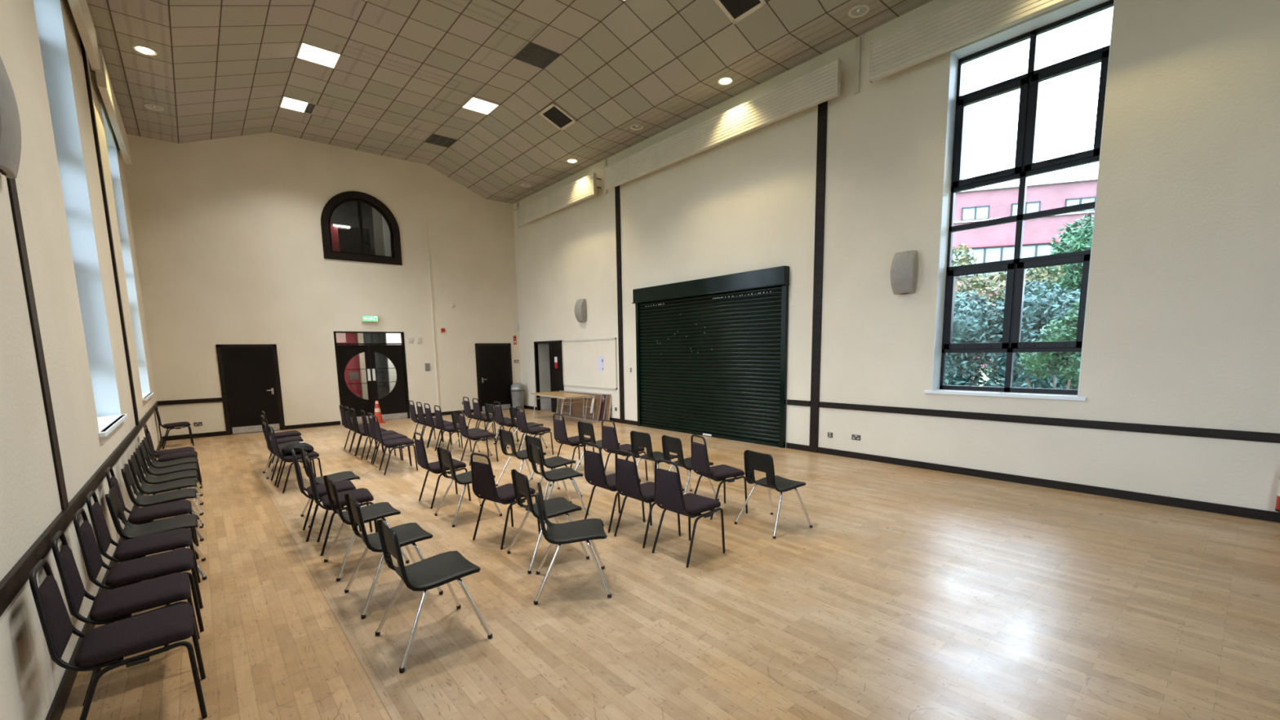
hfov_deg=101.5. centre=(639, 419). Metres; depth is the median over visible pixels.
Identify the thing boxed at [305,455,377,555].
padded chair
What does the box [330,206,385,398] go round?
wall
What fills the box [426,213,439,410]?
pipe trunking
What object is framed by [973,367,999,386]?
ground
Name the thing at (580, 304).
wall speaker
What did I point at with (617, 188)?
trim
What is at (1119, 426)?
trim
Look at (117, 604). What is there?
padded chair
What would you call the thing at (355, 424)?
padded chair
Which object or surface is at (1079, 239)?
tree
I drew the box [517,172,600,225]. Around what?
wall panel
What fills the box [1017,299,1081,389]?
bush
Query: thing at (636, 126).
recessed light
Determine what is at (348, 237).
wall
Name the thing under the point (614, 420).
baseboard
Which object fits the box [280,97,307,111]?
diffuser
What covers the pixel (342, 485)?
padded chair
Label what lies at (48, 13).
window
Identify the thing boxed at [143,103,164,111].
recessed light
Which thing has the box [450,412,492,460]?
plastic chair
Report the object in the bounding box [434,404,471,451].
padded chair
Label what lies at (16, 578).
trim
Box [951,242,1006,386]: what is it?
autumn tree
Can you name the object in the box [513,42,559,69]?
ceiling vent
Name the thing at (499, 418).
padded chair
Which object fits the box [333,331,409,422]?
door
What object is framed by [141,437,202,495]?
plastic chair
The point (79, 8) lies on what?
wall panel
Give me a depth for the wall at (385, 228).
16.30 m
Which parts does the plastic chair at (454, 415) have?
leg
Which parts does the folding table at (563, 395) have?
leg, leg, edge frame, leg, leg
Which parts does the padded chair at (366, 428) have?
backrest, frame, leg, leg, seat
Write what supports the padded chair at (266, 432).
on the floor
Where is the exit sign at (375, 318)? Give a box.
[360,315,378,322]
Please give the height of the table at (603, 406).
0.707 m
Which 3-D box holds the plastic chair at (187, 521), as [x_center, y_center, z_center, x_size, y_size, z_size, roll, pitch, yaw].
[-3.946,0.920,4.263,0.563,0.792,0.552,-7,10,-40]
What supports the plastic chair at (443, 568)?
on the floor
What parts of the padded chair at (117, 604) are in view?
backrest, frame, leg, seat, seat frame, leg, leg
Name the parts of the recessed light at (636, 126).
lamp shade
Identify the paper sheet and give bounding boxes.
[590,398,595,413]
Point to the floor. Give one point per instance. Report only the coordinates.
(910, 593)
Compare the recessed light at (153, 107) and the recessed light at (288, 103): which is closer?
the recessed light at (153, 107)
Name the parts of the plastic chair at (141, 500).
leg, leg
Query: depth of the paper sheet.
13.69 m
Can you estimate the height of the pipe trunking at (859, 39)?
0.780 m
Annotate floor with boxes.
[60,408,1279,719]
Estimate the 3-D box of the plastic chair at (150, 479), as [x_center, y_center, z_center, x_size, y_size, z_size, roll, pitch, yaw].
[-5.461,0.712,6.047,0.563,0.792,0.552,-7,10,-40]
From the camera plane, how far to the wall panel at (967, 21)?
6.68 m
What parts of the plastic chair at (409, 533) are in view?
leg, leg, leg, leg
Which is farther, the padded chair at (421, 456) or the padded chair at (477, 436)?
the padded chair at (477, 436)
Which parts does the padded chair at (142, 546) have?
backrest, frame, seat, leg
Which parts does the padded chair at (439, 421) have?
backrest, leg, frame, leg, seat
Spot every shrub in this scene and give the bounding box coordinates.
[944,289,1003,386]
[978,279,1080,389]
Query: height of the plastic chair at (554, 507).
0.792 m
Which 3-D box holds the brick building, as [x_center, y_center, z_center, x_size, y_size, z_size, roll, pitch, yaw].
[36.015,-13.506,52.348,43.440,16.292,10.550,1,8,17]
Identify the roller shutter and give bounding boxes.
[631,265,789,448]
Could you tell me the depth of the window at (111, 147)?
9.77 m
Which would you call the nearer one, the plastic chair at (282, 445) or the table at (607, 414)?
the plastic chair at (282, 445)
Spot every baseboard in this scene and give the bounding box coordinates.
[44,436,163,719]
[163,408,473,440]
[524,404,637,425]
[786,442,1279,522]
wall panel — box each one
[67,0,101,71]
[89,48,131,165]
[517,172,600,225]
[604,57,841,190]
[868,0,1074,83]
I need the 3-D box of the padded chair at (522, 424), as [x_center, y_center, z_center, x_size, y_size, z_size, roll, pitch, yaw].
[-1.873,0.191,9.205,0.519,0.886,0.452,-7,10,-40]
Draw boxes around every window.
[32,0,127,437]
[101,107,154,400]
[320,191,402,265]
[924,0,1115,400]
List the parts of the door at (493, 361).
kick plate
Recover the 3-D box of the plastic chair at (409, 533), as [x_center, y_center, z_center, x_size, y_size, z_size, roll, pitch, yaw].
[-1.881,0.929,3.927,0.563,0.792,0.552,-7,10,-40]
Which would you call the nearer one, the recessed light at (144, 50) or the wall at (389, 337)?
the recessed light at (144, 50)
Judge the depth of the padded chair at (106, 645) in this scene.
2.47 m
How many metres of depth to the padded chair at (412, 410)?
10.59 m
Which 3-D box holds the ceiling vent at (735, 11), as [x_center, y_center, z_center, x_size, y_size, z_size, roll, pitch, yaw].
[1.377,-5.949,7.380,0.568,0.225,0.600,-7,10,-40]
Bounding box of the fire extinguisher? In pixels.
[1275,477,1279,512]
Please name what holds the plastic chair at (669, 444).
on the floor
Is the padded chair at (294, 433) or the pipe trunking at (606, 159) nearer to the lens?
the padded chair at (294, 433)
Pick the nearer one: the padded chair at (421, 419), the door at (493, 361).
the padded chair at (421, 419)
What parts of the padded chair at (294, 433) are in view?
frame, seat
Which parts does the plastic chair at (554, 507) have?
leg, leg, leg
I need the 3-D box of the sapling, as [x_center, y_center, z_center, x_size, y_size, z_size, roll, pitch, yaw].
[8.046,-1.376,10.881,0.989,3.915,0.993,1,8,14]
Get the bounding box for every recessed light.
[132,44,157,56]
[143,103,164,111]
[279,95,317,115]
[296,41,341,68]
[461,96,499,115]
[520,183,530,186]
[566,158,577,163]
[630,124,643,130]
[717,76,733,85]
[848,4,869,17]
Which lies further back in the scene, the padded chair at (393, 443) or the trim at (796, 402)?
the trim at (796, 402)
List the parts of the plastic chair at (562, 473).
leg, leg, leg, leg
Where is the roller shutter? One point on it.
(712, 353)
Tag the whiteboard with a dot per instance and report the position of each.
(580, 357)
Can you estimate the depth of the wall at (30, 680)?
3.50 m
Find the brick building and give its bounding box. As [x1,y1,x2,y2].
[951,177,1097,367]
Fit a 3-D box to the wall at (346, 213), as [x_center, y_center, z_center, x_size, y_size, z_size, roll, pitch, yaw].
[-8.439,-5.061,15.405,4.800,4.100,3.844,-7,10,-40]
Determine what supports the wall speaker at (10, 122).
attached to the wall at (30, 680)
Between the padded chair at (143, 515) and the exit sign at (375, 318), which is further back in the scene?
the exit sign at (375, 318)
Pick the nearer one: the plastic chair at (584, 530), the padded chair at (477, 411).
the plastic chair at (584, 530)
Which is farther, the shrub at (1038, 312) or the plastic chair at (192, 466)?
the shrub at (1038, 312)
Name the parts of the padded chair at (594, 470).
leg, backrest, frame, leg, seat, leg, leg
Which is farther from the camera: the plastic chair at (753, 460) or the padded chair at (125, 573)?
the plastic chair at (753, 460)
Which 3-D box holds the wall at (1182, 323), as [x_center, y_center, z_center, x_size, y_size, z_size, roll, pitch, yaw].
[3.121,-3.082,8.658,0.300,7.340,22.036,-7,10,-40]
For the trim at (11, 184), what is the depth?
3.12 m
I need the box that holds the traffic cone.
[373,400,386,423]
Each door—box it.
[215,344,285,435]
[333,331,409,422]
[475,342,512,412]
[533,340,564,412]
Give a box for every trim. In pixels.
[0,400,159,617]
[6,177,68,510]
[79,34,139,425]
[156,407,161,439]
[158,397,222,405]
[614,185,624,423]
[786,399,810,406]
[808,100,827,453]
[818,401,1279,443]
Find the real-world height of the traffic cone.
0.605 m
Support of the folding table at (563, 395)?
on the floor
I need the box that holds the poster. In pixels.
[597,356,604,371]
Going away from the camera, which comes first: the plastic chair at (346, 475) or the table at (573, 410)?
the plastic chair at (346, 475)
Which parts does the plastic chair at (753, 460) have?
leg, leg, leg, leg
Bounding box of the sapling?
[1003,264,1066,302]
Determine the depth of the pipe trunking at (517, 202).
16.08 m
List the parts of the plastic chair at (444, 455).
leg, leg, leg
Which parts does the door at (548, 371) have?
kick plate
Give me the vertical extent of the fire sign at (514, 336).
0.280 m
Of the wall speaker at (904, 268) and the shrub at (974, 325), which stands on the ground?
the shrub at (974, 325)
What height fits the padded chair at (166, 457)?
0.886 m
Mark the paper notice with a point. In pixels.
(353, 375)
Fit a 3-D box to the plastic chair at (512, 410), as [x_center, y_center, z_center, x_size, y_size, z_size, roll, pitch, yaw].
[-2.147,0.151,9.876,0.563,0.792,0.552,-7,10,-40]
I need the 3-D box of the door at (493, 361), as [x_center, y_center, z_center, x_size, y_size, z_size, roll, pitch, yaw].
[-4.541,-1.330,16.419,1.180,2.105,0.078,-7,10,-40]
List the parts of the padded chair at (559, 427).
backrest, frame, seat, leg, leg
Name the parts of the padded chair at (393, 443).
backrest, leg, frame, leg, seat, leg, leg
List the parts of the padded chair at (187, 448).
frame, seat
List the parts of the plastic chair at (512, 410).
leg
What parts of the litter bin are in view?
domed lid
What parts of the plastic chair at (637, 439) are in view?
leg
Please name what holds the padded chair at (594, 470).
on the floor
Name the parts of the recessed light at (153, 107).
lamp shade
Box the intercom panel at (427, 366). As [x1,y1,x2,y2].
[424,363,430,370]
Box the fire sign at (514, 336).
[513,335,516,344]
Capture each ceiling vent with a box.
[424,133,457,147]
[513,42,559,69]
[538,102,577,130]
[714,0,767,24]
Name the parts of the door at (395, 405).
kick plate, push plate, push plate, kick plate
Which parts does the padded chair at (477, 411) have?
backrest, frame, seat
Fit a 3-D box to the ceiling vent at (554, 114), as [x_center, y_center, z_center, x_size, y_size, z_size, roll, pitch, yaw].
[-1.738,-6.376,11.034,0.568,0.225,0.600,-7,10,-40]
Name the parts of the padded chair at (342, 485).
backrest, frame, leg, leg, seat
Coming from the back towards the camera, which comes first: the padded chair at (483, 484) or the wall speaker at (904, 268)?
the wall speaker at (904, 268)
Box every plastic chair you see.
[105,486,207,580]
[120,463,204,541]
[128,454,204,525]
[133,448,204,514]
[137,442,203,502]
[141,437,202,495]
[261,423,303,479]
[299,448,361,528]
[323,475,409,581]
[344,493,443,618]
[374,519,492,673]
[434,446,502,527]
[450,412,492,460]
[484,403,519,444]
[495,429,551,486]
[506,407,547,450]
[506,469,589,573]
[524,435,582,500]
[525,443,588,523]
[533,482,611,604]
[574,421,620,471]
[630,431,684,490]
[662,435,719,500]
[734,449,812,538]
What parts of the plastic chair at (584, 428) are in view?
leg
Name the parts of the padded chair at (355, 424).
backrest, leg, frame, leg, seat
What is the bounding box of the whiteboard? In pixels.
[561,337,617,389]
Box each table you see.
[529,391,593,421]
[555,391,603,421]
[568,391,608,422]
[573,391,611,422]
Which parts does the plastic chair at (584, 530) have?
leg, leg, leg, leg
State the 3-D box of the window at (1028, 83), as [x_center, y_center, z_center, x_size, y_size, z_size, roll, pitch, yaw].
[4.807,-2.571,6.715,0.380,4.546,1.810,-7,10,-40]
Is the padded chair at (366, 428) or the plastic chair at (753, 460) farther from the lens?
the padded chair at (366, 428)
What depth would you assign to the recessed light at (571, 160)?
12.71 m
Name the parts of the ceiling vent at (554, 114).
panel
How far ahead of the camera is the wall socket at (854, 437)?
8.47 m
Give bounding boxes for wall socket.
[193,422,202,426]
[827,431,832,437]
[851,434,860,440]
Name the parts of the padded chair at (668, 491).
leg, backrest, frame, leg, seat, leg, seat frame, leg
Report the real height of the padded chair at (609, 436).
0.886 m
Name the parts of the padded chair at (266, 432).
backrest, frame, leg, leg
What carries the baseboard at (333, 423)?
attached to the wall at (227, 231)
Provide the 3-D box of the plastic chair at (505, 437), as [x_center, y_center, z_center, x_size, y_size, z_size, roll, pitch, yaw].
[-1.588,0.512,7.058,0.563,0.792,0.552,-7,10,-40]
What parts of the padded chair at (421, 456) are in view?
backrest, leg, frame, leg, seat, leg, leg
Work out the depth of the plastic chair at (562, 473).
5.79 m
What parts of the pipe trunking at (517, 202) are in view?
casing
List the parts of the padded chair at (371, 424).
frame, backrest, leg, seat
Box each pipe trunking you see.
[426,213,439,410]
[514,201,519,228]
[602,158,608,194]
[853,33,864,94]
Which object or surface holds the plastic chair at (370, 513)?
on the floor
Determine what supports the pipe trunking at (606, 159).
attached to the wall at (1182, 323)
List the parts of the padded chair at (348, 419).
backrest, frame, leg, seat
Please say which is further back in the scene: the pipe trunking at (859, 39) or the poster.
the poster
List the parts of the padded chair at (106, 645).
backrest, frame, leg, leg, seat, seat frame, leg, leg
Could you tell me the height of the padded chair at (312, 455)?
0.886 m
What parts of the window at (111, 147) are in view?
sill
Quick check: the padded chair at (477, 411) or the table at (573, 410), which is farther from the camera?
the table at (573, 410)
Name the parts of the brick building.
pane, pane, pane, pane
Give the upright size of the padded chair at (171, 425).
0.886 m
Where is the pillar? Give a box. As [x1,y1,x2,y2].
[356,333,368,399]
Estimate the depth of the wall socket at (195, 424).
11.91 m
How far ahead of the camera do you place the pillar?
16.15 m
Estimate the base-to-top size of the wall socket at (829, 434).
0.086 m
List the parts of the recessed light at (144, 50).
lamp glass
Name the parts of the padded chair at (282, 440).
seat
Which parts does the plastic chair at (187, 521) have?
leg, leg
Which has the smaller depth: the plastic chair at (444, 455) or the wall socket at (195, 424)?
the plastic chair at (444, 455)
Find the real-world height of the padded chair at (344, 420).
0.886 m
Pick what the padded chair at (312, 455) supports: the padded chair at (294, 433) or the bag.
the bag
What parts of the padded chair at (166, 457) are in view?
backrest, frame, seat, leg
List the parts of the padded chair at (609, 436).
leg, backrest, frame, seat, leg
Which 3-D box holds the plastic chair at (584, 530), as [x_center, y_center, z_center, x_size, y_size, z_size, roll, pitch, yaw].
[-0.536,0.894,4.014,0.563,0.792,0.552,-2,8,-9]
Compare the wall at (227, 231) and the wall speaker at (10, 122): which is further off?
the wall at (227, 231)
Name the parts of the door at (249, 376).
kick plate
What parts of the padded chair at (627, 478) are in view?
leg, backrest, frame, seat, leg, leg, leg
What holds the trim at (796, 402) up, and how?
attached to the wall at (1182, 323)
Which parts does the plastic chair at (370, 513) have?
leg, leg, leg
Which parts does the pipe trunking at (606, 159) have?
casing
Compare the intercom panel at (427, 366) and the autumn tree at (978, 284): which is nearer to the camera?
the autumn tree at (978, 284)
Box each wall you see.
[0,0,161,719]
[123,132,521,436]
[330,201,375,254]
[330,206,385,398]
[337,226,385,399]
[379,333,389,395]
[382,216,391,256]
[385,333,401,392]
[512,0,1279,512]
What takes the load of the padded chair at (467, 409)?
on the floor
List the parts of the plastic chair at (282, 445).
leg, leg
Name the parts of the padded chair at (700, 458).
leg, backrest, frame, leg, seat, leg, seat frame, leg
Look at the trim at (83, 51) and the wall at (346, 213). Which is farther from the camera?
the wall at (346, 213)
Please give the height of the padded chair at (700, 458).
0.886 m
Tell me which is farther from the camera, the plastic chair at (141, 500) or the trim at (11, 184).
the plastic chair at (141, 500)
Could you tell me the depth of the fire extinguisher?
5.09 m
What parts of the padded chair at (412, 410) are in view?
backrest, frame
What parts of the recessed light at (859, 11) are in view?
lamp shade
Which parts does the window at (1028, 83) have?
sash handle, sash, sash handle, sash, sill, sash handle, sash, sash handle, sash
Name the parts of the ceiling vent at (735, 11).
panel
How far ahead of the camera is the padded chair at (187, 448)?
7.58 m
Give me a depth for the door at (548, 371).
16.13 m
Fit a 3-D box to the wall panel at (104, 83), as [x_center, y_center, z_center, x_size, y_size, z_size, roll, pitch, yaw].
[-8.762,-5.043,8.696,0.150,0.505,3.880,-7,10,-40]
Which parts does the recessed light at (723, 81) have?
lamp glass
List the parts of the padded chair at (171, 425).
backrest, frame, leg, leg, seat, leg, leg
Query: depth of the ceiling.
9.13 m
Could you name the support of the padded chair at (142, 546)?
on the floor
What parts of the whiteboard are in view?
edge rail, edge rail, edge rail, edge rail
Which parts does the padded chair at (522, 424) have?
leg, backrest, frame, seat, leg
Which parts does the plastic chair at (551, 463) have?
leg, leg, leg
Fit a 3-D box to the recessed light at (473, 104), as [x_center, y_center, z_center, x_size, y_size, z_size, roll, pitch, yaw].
[-3.408,-6.692,11.169,0.600,0.011,0.600,-7,10,-40]
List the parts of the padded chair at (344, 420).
backrest, frame, leg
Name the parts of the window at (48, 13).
sill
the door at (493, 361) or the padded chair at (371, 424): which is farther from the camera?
the door at (493, 361)
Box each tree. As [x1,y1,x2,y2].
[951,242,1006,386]
[1028,212,1093,299]
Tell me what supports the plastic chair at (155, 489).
on the floor
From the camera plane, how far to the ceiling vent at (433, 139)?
12.94 m
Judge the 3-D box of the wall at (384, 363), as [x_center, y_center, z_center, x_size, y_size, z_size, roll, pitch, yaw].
[-8.378,-1.517,15.871,4.800,2.950,3.844,-7,10,-40]
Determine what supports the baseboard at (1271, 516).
attached to the wall at (1182, 323)
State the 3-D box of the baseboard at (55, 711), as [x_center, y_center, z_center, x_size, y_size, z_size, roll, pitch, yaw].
[-3.515,1.387,3.310,0.020,0.100,21.716,-7,10,-40]
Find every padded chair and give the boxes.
[29,559,207,719]
[51,530,202,706]
[73,507,204,631]
[85,490,200,582]
[105,466,199,559]
[143,423,199,481]
[143,426,202,486]
[155,404,194,448]
[261,414,302,471]
[262,410,301,463]
[262,422,313,485]
[268,426,322,493]
[291,448,361,542]
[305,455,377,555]
[339,404,375,452]
[344,406,382,455]
[350,408,390,459]
[360,409,401,463]
[367,412,410,466]
[373,415,417,475]
[408,400,442,441]
[413,431,471,508]
[416,401,451,446]
[424,403,460,450]
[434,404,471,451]
[457,409,497,465]
[462,396,493,433]
[470,452,540,549]
[472,398,503,441]
[493,401,527,446]
[515,406,553,454]
[553,413,594,469]
[583,442,644,533]
[601,419,648,480]
[613,449,680,548]
[651,458,724,568]
[690,434,747,519]
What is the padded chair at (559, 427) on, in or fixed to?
on the floor
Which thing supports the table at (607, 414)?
on the floor
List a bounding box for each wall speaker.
[0,56,21,178]
[574,298,586,322]
[890,249,917,294]
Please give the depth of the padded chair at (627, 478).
4.87 m
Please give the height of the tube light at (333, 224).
0.065 m
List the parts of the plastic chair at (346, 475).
leg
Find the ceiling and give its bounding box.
[86,0,933,204]
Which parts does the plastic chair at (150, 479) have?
leg, leg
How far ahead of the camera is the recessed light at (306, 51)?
9.18 m
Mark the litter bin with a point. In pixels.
(517, 389)
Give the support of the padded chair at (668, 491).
on the floor
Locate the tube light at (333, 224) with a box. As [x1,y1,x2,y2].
[332,223,350,227]
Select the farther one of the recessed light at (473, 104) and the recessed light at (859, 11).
the recessed light at (473, 104)
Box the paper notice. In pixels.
[348,372,359,379]
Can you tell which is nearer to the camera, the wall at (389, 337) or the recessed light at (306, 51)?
the recessed light at (306, 51)
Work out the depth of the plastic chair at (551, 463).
6.45 m
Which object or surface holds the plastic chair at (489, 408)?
on the floor
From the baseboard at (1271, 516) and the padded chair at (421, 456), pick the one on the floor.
the padded chair at (421, 456)
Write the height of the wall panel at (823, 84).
0.505 m
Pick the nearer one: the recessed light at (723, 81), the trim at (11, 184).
the trim at (11, 184)
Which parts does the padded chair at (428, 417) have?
backrest, leg, frame, leg, seat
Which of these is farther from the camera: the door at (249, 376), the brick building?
the brick building
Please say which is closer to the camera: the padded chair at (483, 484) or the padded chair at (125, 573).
the padded chair at (125, 573)
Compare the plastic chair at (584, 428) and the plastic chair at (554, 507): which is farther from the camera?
the plastic chair at (584, 428)
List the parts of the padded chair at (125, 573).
backrest, frame, seat, leg, leg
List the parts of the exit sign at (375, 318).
green panel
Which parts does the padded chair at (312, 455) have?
backrest, leg, frame, leg, seat, leg, leg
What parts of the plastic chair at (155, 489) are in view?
leg, leg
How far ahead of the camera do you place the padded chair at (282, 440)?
8.43 m
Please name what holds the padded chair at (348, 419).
on the floor
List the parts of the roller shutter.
guide rail, rail, guide rail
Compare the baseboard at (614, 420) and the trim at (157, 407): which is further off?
the baseboard at (614, 420)
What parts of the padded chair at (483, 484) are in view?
leg, backrest, frame, seat, leg, leg, leg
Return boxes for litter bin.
[510,382,524,409]
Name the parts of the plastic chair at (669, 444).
leg, leg, leg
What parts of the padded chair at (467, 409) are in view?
backrest, frame, seat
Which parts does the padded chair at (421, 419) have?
backrest, frame, seat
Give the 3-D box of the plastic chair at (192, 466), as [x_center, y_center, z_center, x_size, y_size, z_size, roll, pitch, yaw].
[-5.813,0.663,6.468,0.563,0.792,0.552,-7,10,-40]
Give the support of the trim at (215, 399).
attached to the wall at (227, 231)
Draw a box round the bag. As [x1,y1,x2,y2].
[281,441,313,454]
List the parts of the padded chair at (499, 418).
backrest, frame, seat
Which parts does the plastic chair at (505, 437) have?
leg, leg, leg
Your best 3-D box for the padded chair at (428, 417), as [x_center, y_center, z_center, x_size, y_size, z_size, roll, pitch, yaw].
[-3.817,0.113,10.059,0.519,0.886,0.452,-7,10,-40]
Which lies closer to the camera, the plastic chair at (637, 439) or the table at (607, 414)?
the plastic chair at (637, 439)
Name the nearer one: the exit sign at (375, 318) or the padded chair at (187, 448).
the padded chair at (187, 448)
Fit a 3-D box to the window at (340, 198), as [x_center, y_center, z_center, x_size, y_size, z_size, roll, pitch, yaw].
[-7.329,-5.038,13.746,1.870,1.770,0.200,-7,10,-40]
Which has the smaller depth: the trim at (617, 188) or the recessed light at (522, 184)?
the trim at (617, 188)
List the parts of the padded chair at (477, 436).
backrest, leg, frame, leg, seat, leg, leg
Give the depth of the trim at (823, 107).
8.67 m
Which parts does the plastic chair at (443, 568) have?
leg, leg, leg, leg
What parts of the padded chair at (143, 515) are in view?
backrest, frame, seat, leg, leg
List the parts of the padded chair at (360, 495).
backrest, leg, frame, leg, seat, leg, leg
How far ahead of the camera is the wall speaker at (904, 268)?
7.50 m

